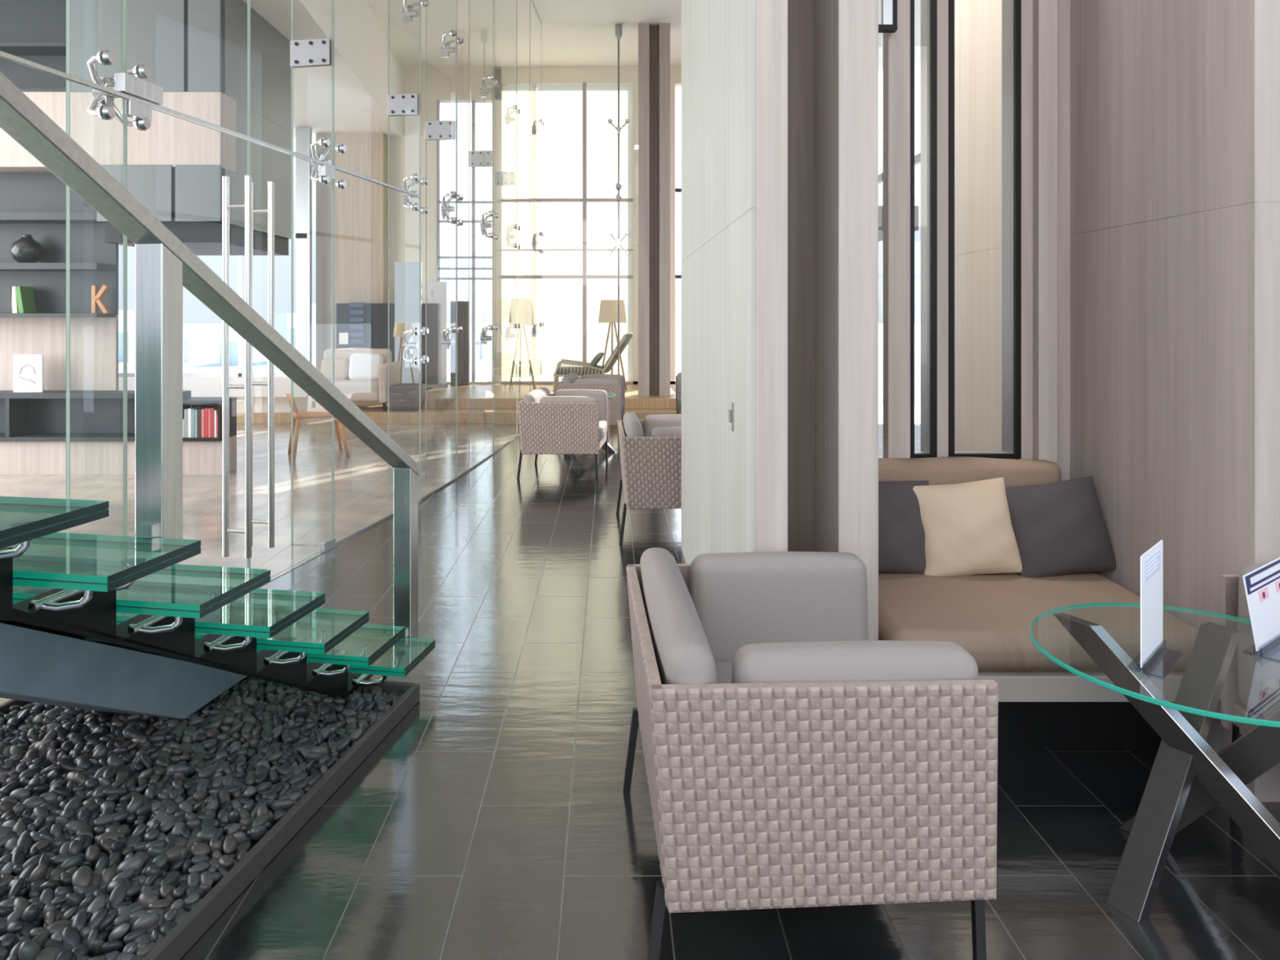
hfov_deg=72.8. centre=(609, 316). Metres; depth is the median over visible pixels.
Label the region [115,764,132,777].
pebble
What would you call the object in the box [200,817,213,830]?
pebble
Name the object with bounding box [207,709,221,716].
pebble
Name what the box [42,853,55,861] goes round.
pebble
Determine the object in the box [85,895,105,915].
pebble
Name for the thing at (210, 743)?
pebble
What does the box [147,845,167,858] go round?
pebble
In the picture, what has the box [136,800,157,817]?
pebble
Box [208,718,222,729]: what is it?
pebble
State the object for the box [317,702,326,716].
pebble
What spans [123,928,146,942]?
pebble
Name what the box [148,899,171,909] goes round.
pebble
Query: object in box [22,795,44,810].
pebble
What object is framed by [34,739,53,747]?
pebble
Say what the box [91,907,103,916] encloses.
pebble
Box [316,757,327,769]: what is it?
pebble
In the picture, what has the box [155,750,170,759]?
pebble
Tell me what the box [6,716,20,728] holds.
pebble
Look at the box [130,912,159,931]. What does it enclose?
pebble
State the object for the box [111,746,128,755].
pebble
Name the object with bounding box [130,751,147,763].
pebble
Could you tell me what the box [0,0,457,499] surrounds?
glass panel
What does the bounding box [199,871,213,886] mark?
pebble
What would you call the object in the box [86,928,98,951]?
pebble
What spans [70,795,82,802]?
pebble
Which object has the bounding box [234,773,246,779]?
pebble
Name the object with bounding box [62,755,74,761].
pebble
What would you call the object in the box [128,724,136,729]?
pebble
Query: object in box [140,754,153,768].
pebble
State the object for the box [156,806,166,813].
pebble
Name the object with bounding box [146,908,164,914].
pebble
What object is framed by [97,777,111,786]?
pebble
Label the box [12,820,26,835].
pebble
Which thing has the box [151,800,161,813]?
pebble
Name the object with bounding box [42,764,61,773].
pebble
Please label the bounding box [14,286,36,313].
book
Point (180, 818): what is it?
pebble
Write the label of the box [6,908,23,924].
pebble
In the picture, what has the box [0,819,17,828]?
pebble
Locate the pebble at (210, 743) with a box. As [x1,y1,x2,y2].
[201,738,217,749]
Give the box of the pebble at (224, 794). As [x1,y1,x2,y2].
[218,788,230,804]
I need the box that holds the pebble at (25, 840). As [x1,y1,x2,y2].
[16,833,33,851]
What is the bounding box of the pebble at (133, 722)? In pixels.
[125,720,141,730]
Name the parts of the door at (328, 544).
handle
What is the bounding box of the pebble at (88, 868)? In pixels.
[78,865,92,872]
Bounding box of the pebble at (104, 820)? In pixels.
[93,814,114,825]
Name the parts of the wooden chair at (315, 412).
leg, backrest, leg, seat, leg, leg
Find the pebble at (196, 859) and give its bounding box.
[191,853,208,864]
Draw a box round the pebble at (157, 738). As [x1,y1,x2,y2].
[147,733,166,743]
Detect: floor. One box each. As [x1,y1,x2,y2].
[0,423,1279,959]
[422,384,675,408]
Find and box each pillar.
[638,22,670,395]
[649,25,658,395]
[681,0,755,563]
[755,0,787,551]
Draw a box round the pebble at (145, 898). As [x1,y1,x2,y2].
[137,891,158,910]
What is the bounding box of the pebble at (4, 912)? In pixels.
[0,907,13,917]
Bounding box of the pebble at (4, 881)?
[0,875,14,886]
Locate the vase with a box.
[9,234,43,262]
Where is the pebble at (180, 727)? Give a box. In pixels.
[174,722,187,738]
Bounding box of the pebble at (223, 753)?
[215,751,227,760]
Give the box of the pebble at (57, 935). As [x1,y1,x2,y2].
[49,928,64,941]
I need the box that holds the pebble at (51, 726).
[45,723,62,733]
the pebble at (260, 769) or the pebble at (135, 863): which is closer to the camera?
the pebble at (135, 863)
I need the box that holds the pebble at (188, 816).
[184,812,199,823]
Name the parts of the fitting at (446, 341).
arm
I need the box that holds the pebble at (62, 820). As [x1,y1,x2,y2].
[55,815,70,829]
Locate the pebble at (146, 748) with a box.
[137,745,150,751]
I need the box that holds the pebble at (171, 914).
[164,907,178,921]
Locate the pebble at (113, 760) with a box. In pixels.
[106,755,124,766]
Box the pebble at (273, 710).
[268,706,287,715]
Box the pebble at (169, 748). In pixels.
[161,745,173,755]
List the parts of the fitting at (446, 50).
arm, arm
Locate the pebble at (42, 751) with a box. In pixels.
[37,746,47,757]
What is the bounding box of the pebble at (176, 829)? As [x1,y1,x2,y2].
[171,822,185,834]
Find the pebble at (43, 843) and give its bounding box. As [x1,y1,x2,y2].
[29,839,50,852]
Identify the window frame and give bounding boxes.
[118,127,311,377]
[436,100,492,382]
[501,82,633,384]
[675,188,681,278]
[878,152,920,183]
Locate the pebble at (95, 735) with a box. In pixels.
[84,732,103,742]
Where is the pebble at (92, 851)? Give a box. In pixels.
[84,844,99,862]
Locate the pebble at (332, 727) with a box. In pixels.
[325,723,337,733]
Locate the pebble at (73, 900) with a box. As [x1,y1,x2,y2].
[65,893,82,907]
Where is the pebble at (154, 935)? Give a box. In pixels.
[150,928,158,942]
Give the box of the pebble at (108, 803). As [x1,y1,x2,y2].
[99,800,115,813]
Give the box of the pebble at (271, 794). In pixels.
[262,790,278,799]
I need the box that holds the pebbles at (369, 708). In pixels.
[0,677,404,959]
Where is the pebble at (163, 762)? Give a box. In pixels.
[154,757,170,768]
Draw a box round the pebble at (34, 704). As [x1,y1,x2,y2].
[32,702,45,707]
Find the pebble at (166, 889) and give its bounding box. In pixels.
[159,883,171,897]
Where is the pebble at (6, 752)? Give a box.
[2,746,11,758]
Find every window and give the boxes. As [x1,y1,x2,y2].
[0,0,125,93]
[0,56,125,616]
[125,0,249,136]
[249,0,333,164]
[333,0,420,195]
[333,168,420,543]
[457,0,493,476]
[493,0,516,452]
[501,84,582,381]
[516,0,530,435]
[531,0,542,387]
[586,84,633,381]
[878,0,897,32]
[910,0,937,457]
[948,0,1021,459]
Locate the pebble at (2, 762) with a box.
[0,758,4,766]
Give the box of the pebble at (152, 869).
[146,865,163,877]
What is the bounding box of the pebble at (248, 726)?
[240,720,253,736]
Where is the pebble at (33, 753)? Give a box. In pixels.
[25,747,39,759]
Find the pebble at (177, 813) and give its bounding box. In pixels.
[173,811,183,817]
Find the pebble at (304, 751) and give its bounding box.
[300,746,311,758]
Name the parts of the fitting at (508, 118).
arm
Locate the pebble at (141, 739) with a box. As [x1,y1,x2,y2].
[131,734,147,750]
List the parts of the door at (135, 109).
handle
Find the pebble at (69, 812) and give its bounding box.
[60,807,75,820]
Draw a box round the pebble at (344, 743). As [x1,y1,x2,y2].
[335,737,351,753]
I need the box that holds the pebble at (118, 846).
[111,840,126,855]
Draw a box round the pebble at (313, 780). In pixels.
[306,773,321,786]
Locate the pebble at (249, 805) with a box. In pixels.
[243,800,253,812]
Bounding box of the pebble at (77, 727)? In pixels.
[71,723,83,733]
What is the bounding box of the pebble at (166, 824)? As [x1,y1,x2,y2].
[160,814,174,832]
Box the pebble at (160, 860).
[151,852,168,869]
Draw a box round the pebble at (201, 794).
[193,788,207,801]
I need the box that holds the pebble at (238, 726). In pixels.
[228,721,244,735]
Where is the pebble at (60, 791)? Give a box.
[52,786,72,798]
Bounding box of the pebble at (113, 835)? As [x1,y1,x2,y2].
[96,831,124,848]
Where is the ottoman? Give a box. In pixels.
[390,382,425,411]
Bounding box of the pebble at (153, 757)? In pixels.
[148,751,159,760]
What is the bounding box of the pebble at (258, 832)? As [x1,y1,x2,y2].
[250,824,266,840]
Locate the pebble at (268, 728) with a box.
[260,727,272,738]
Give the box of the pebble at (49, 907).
[42,903,55,917]
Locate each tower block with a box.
[118,310,135,332]
[118,331,135,361]
[183,336,216,361]
[191,332,222,357]
[204,324,238,340]
[219,340,267,364]
[274,313,295,342]
[288,327,315,362]
[311,303,315,327]
[469,344,479,361]
[475,340,489,359]
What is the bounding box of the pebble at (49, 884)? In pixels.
[38,880,57,894]
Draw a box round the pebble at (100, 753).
[92,746,108,759]
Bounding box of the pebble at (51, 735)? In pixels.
[42,729,57,740]
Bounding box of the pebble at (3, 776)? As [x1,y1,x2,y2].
[0,773,9,782]
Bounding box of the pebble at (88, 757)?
[73,755,92,763]
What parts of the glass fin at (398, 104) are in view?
splice plate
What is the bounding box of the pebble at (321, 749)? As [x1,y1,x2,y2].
[310,746,327,753]
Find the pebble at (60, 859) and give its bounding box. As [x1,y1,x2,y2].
[50,853,75,864]
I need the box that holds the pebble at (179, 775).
[173,772,186,782]
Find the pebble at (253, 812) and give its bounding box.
[249,804,261,816]
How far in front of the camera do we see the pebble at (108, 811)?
2.37 m
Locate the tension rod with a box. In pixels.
[614,24,622,374]
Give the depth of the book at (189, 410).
7.62 m
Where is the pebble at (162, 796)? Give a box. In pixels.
[158,792,172,800]
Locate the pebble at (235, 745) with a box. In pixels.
[228,741,241,755]
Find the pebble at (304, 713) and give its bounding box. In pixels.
[293,707,309,719]
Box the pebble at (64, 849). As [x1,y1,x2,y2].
[58,841,71,854]
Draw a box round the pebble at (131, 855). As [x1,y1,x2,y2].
[124,853,134,860]
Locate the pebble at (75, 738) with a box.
[68,733,84,746]
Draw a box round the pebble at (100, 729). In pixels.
[91,725,104,733]
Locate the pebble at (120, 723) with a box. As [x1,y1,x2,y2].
[111,720,124,727]
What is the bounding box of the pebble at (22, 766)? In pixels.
[15,762,26,773]
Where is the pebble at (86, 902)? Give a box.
[78,895,93,907]
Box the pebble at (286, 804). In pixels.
[279,800,295,808]
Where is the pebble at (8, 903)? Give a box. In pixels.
[0,897,15,908]
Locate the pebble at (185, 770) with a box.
[170,764,191,776]
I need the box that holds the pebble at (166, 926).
[159,920,176,937]
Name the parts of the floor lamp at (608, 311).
leg, leg, lamp shade, leg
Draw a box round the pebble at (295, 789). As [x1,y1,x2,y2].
[291,786,304,799]
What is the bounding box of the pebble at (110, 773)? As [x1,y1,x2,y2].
[102,766,116,779]
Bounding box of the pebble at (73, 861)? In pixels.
[58,855,80,870]
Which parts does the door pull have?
plate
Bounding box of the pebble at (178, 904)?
[169,898,183,911]
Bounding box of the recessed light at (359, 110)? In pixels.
[357,109,369,112]
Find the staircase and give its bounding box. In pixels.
[0,496,435,719]
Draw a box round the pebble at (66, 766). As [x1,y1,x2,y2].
[56,760,76,772]
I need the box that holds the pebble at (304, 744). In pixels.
[296,740,314,746]
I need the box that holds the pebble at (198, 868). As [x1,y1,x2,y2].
[188,862,209,873]
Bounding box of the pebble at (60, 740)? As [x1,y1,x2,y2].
[56,736,67,744]
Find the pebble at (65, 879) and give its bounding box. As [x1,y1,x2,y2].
[60,873,73,884]
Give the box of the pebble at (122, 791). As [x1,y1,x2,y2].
[102,786,128,796]
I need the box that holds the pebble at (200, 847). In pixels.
[191,842,210,856]
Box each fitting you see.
[86,49,151,130]
[115,72,163,104]
[310,137,346,189]
[402,0,428,22]
[402,173,428,213]
[402,327,428,364]
[440,30,462,57]
[440,191,463,226]
[440,325,462,349]
[480,74,497,97]
[480,210,497,239]
[480,324,497,344]
[505,104,520,124]
[505,223,520,249]
[505,323,520,340]
[531,118,544,135]
[531,231,543,253]
[531,322,544,337]
[608,119,629,135]
[608,231,629,255]
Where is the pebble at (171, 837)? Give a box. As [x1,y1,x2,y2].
[164,834,177,844]
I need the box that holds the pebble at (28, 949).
[17,939,42,959]
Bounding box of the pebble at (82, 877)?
[71,867,91,888]
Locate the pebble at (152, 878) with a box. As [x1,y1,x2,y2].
[144,874,158,884]
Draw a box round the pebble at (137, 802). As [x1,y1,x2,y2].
[126,796,143,813]
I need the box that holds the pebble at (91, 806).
[79,803,98,812]
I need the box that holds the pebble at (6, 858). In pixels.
[0,853,12,870]
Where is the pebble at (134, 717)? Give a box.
[126,714,142,722]
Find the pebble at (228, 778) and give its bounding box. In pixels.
[222,773,234,785]
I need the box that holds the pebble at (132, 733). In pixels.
[126,728,145,740]
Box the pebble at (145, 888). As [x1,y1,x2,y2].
[141,884,152,893]
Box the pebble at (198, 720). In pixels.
[187,717,204,725]
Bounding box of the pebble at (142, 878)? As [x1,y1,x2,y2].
[129,875,147,884]
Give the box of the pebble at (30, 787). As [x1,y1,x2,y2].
[25,782,41,794]
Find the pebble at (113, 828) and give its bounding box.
[104,825,119,832]
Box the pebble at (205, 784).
[195,778,209,790]
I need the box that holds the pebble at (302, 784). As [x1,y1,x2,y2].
[290,778,308,789]
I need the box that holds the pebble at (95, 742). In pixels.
[84,739,101,747]
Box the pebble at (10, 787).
[0,782,19,793]
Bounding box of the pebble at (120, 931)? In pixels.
[108,922,129,940]
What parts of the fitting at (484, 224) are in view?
arm, arm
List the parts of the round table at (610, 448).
leg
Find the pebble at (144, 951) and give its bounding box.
[136,942,158,955]
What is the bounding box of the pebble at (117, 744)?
[114,741,122,748]
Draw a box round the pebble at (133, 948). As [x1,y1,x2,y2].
[126,944,137,953]
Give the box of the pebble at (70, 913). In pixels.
[59,906,78,919]
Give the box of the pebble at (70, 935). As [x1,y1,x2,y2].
[62,925,81,946]
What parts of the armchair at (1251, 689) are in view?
panel, leg, seat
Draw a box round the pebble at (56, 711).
[44,706,64,716]
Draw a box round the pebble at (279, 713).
[275,708,284,722]
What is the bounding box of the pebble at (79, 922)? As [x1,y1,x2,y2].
[71,911,87,933]
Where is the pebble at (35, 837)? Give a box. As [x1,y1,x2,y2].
[31,831,50,842]
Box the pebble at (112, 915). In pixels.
[97,909,118,932]
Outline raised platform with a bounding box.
[191,395,679,423]
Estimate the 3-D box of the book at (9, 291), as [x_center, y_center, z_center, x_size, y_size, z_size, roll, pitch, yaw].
[-5.314,-0.149,7.760,0.044,0.240,0.180,0,0,0]
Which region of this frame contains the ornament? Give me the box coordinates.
[91,284,111,313]
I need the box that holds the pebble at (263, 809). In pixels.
[255,804,268,817]
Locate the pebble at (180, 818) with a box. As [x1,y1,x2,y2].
[171,813,186,828]
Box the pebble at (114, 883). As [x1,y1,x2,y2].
[106,878,131,893]
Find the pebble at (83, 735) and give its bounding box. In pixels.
[79,733,88,742]
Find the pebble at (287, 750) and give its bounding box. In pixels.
[282,746,294,756]
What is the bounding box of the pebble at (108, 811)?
[102,806,114,814]
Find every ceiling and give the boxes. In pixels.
[242,0,402,137]
[309,0,402,128]
[365,0,920,68]
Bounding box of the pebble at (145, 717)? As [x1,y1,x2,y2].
[141,715,151,720]
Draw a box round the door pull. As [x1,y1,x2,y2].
[728,401,733,431]
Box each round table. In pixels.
[550,392,617,455]
[1029,602,1279,922]
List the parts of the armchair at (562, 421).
leg, panel, panel, leg, seat, leg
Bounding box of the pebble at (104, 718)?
[98,715,111,724]
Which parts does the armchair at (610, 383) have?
panel, panel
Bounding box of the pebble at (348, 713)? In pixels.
[342,709,357,716]
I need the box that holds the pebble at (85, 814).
[75,808,90,821]
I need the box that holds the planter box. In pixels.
[0,675,419,959]
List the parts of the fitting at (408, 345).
arm, arm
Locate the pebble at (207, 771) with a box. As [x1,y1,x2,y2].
[198,764,216,778]
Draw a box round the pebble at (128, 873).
[111,869,135,881]
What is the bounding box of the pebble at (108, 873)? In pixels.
[102,867,116,883]
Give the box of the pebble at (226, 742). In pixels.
[222,739,229,746]
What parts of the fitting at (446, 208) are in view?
arm, arm, arm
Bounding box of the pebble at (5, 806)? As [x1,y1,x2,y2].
[0,800,15,813]
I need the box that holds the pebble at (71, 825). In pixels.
[65,820,79,831]
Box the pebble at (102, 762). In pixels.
[97,758,107,766]
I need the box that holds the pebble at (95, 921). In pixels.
[85,908,107,933]
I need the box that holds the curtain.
[450,301,468,386]
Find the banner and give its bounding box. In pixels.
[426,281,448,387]
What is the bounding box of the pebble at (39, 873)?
[28,863,47,884]
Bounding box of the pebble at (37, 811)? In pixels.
[32,806,48,819]
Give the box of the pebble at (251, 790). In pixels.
[244,786,257,797]
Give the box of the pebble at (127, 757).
[119,752,134,764]
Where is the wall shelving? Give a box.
[0,0,291,475]
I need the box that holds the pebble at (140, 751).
[134,750,150,757]
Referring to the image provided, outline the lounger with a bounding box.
[552,332,632,392]
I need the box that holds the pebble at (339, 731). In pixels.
[335,728,346,736]
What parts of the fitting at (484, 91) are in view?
arm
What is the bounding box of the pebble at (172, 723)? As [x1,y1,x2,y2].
[164,719,180,728]
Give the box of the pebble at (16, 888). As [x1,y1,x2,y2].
[7,878,23,898]
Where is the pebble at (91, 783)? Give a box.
[84,777,98,788]
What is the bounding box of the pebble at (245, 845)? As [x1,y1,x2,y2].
[237,841,250,851]
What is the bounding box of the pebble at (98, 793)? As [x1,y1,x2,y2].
[92,784,112,798]
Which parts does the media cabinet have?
slatted door, glass panel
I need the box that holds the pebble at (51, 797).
[40,791,57,802]
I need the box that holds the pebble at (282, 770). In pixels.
[277,765,293,775]
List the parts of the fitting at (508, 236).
arm, arm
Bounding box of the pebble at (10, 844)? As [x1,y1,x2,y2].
[4,837,18,852]
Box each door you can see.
[121,98,251,616]
[248,141,335,580]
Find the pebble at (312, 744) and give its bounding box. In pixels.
[302,742,316,756]
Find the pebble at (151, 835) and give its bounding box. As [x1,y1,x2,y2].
[143,829,159,841]
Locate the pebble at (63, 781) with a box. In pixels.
[46,778,66,792]
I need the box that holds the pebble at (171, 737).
[165,733,175,742]
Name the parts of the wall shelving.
shelf, shelf, shelf, frame panel, wood panel, cabinet door, cabinet door, cabinet door, cabinet door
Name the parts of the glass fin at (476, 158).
splice plate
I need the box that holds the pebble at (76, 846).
[68,840,83,855]
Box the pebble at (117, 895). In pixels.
[109,883,127,907]
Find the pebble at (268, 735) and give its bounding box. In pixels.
[262,729,273,744]
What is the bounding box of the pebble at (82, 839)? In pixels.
[77,836,85,844]
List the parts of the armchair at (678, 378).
panel, seat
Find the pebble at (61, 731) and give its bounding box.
[54,725,67,746]
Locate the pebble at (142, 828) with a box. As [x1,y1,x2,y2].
[131,824,146,836]
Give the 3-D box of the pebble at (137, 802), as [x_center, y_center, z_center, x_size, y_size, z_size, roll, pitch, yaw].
[-1.309,1.351,2.389,0.030,0.045,0.043,0,0,43]
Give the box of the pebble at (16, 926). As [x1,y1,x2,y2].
[4,920,24,933]
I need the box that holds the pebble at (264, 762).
[257,760,270,775]
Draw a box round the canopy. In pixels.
[878,205,918,241]
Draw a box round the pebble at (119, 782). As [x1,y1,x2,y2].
[111,777,126,786]
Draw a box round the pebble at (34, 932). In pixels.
[29,927,49,937]
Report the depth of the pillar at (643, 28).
12.10 m
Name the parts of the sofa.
leg, seat, backrest, leg, armrest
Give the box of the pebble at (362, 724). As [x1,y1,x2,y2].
[358,720,369,731]
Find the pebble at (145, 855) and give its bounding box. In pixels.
[136,852,151,865]
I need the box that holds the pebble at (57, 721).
[51,719,63,724]
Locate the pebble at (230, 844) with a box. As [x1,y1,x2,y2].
[222,834,238,854]
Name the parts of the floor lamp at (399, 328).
leg, leg, lamp shade, leg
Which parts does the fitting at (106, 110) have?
arm, arm, arm, arm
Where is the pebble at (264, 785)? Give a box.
[255,781,271,793]
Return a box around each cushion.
[320,357,348,380]
[348,353,382,380]
[523,386,550,402]
[539,395,599,434]
[553,389,607,422]
[556,366,604,375]
[561,372,577,383]
[574,377,620,383]
[581,373,623,399]
[588,352,604,366]
[598,420,607,442]
[602,332,632,373]
[620,398,623,413]
[622,412,644,436]
[640,547,718,684]
[643,413,681,436]
[649,426,681,436]
[676,372,681,396]
[676,395,681,409]
[688,551,867,661]
[715,660,733,683]
[731,640,978,683]
[878,571,1199,671]
[1237,564,1279,716]
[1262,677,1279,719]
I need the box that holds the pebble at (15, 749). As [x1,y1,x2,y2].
[9,745,25,758]
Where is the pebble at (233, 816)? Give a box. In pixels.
[227,810,239,823]
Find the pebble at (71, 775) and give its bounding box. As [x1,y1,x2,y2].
[66,771,80,782]
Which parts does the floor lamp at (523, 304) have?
leg, leg, lamp shade, leg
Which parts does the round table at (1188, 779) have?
leg, leg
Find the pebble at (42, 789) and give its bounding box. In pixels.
[33,786,49,794]
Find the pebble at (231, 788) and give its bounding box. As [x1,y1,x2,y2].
[216,784,242,795]
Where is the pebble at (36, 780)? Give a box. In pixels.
[26,777,40,785]
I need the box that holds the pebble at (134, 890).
[125,884,140,897]
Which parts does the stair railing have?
post, post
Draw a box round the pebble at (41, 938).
[32,932,48,946]
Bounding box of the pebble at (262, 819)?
[251,813,269,828]
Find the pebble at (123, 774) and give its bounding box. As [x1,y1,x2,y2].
[115,771,128,780]
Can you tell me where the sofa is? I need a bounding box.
[310,348,399,411]
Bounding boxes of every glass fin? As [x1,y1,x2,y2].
[66,0,70,573]
[290,0,331,545]
[387,0,418,500]
[425,7,455,478]
[468,0,492,453]
[494,0,515,436]
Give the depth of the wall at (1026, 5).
3.50 m
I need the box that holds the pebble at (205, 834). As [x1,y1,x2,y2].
[196,826,217,841]
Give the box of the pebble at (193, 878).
[186,871,199,888]
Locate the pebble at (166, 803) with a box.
[161,799,175,814]
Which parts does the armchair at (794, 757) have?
leg, panel, leg, panel, panel, leg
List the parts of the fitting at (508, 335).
arm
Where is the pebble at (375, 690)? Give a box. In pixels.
[370,686,382,694]
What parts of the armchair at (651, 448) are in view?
leg, panel, leg, panel, panel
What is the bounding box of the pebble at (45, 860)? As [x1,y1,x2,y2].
[38,853,49,866]
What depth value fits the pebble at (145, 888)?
2.04 m
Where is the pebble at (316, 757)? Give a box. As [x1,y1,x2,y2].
[306,751,322,763]
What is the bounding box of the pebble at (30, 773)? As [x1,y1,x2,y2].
[18,768,38,780]
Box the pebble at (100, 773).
[93,764,109,779]
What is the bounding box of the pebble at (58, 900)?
[49,892,69,905]
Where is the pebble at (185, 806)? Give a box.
[178,801,192,813]
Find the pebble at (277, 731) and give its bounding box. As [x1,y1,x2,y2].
[271,724,283,738]
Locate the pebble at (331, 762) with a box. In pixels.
[325,756,335,767]
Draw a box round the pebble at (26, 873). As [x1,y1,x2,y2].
[18,862,38,879]
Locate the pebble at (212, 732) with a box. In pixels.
[204,728,218,738]
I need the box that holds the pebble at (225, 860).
[217,854,234,867]
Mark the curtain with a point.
(462, 306)
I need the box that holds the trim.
[335,433,519,546]
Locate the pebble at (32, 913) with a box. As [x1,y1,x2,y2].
[21,904,39,922]
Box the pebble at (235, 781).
[232,777,243,787]
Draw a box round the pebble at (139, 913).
[129,910,147,919]
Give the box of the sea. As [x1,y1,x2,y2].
[118,323,920,404]
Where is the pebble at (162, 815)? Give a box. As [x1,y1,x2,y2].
[148,811,168,826]
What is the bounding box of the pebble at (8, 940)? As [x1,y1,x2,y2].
[0,933,16,948]
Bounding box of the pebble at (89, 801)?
[82,799,95,804]
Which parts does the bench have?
backrest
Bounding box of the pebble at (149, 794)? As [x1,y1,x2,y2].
[144,786,155,800]
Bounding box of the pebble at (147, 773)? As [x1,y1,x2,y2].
[136,768,153,782]
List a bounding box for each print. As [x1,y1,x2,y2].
[13,354,43,392]
[1144,549,1160,582]
[1244,559,1279,602]
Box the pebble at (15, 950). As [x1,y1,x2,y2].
[8,940,23,957]
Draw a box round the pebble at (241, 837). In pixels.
[233,831,247,844]
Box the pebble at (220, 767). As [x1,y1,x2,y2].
[215,761,229,773]
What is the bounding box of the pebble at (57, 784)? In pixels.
[48,783,62,791]
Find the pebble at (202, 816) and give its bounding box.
[198,813,215,821]
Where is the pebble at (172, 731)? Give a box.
[168,727,175,735]
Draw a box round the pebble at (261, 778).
[254,773,267,785]
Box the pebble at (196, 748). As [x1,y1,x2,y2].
[191,742,204,754]
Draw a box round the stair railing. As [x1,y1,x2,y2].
[0,71,418,646]
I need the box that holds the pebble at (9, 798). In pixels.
[0,795,17,804]
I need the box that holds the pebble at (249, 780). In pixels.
[243,773,256,785]
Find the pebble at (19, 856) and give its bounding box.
[11,849,26,868]
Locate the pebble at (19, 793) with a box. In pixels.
[8,787,31,799]
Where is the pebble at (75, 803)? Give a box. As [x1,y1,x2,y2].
[63,798,80,810]
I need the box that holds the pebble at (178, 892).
[172,886,184,897]
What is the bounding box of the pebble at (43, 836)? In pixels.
[39,833,54,845]
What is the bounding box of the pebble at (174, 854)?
[166,845,189,862]
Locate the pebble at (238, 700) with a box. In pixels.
[234,695,242,705]
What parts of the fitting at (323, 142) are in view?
arm, arm, arm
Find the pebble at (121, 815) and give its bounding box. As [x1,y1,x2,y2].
[111,809,129,822]
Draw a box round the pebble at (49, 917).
[44,910,54,925]
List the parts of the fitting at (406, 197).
arm, arm, arm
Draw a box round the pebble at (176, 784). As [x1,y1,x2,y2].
[172,779,183,789]
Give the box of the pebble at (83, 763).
[75,757,92,771]
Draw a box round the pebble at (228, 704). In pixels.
[223,698,235,709]
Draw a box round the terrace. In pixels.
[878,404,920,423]
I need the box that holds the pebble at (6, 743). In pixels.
[0,741,12,746]
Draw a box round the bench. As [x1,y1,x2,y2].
[878,457,1221,746]
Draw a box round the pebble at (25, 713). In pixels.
[17,708,30,723]
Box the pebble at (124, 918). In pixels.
[114,914,130,926]
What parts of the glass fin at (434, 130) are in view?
splice plate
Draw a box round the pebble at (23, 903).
[12,897,29,911]
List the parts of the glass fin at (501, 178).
splice plate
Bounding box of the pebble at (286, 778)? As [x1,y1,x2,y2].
[280,772,294,782]
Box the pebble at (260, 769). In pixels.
[254,764,269,777]
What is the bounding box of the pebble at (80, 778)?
[75,772,88,785]
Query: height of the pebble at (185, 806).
0.023 m
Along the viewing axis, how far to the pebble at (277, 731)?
2.81 m
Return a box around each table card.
[1140,539,1163,667]
[1242,557,1279,651]
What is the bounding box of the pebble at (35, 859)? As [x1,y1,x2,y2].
[15,853,42,875]
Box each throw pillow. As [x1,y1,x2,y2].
[878,480,928,573]
[912,477,1022,576]
[1004,475,1116,577]
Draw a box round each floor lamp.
[392,322,414,382]
[508,298,535,391]
[598,299,626,390]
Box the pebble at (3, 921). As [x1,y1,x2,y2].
[0,917,7,937]
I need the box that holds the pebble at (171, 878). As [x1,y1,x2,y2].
[160,871,179,886]
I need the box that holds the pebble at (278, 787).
[268,782,283,794]
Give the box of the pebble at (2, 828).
[0,826,13,836]
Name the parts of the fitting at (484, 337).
arm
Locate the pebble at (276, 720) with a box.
[272,714,279,727]
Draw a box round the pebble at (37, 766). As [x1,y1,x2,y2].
[27,763,39,769]
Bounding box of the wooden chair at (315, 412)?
[286,393,349,460]
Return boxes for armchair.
[516,386,608,479]
[557,372,625,443]
[616,412,681,543]
[622,547,998,959]
[675,372,681,413]
[1219,564,1279,742]
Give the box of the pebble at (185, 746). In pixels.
[178,742,191,754]
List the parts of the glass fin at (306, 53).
splice plate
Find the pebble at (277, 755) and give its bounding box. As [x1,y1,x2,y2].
[266,750,284,762]
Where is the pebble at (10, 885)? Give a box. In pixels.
[7,877,27,891]
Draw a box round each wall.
[118,377,309,397]
[315,133,387,372]
[389,66,681,393]
[787,0,815,551]
[815,0,878,639]
[883,0,1070,480]
[954,0,1279,801]
[1017,0,1032,459]
[1032,0,1057,462]
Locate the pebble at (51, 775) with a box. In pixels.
[46,769,57,782]
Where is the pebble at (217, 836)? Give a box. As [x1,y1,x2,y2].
[208,826,223,845]
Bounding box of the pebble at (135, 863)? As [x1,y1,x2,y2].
[117,856,143,872]
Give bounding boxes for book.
[7,286,12,313]
[10,286,18,313]
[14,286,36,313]
[183,407,191,437]
[187,406,201,437]
[191,407,204,437]
[195,408,197,437]
[197,407,206,437]
[201,408,204,437]
[204,405,217,437]
[208,408,210,437]
[210,406,217,437]
[214,409,217,437]
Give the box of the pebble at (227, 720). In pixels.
[221,716,235,725]
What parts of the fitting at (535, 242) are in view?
arm, arm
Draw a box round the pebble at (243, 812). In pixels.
[238,807,249,819]
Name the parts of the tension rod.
rod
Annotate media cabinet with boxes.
[336,262,437,390]
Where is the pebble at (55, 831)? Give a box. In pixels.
[49,823,62,838]
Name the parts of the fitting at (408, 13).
arm, arm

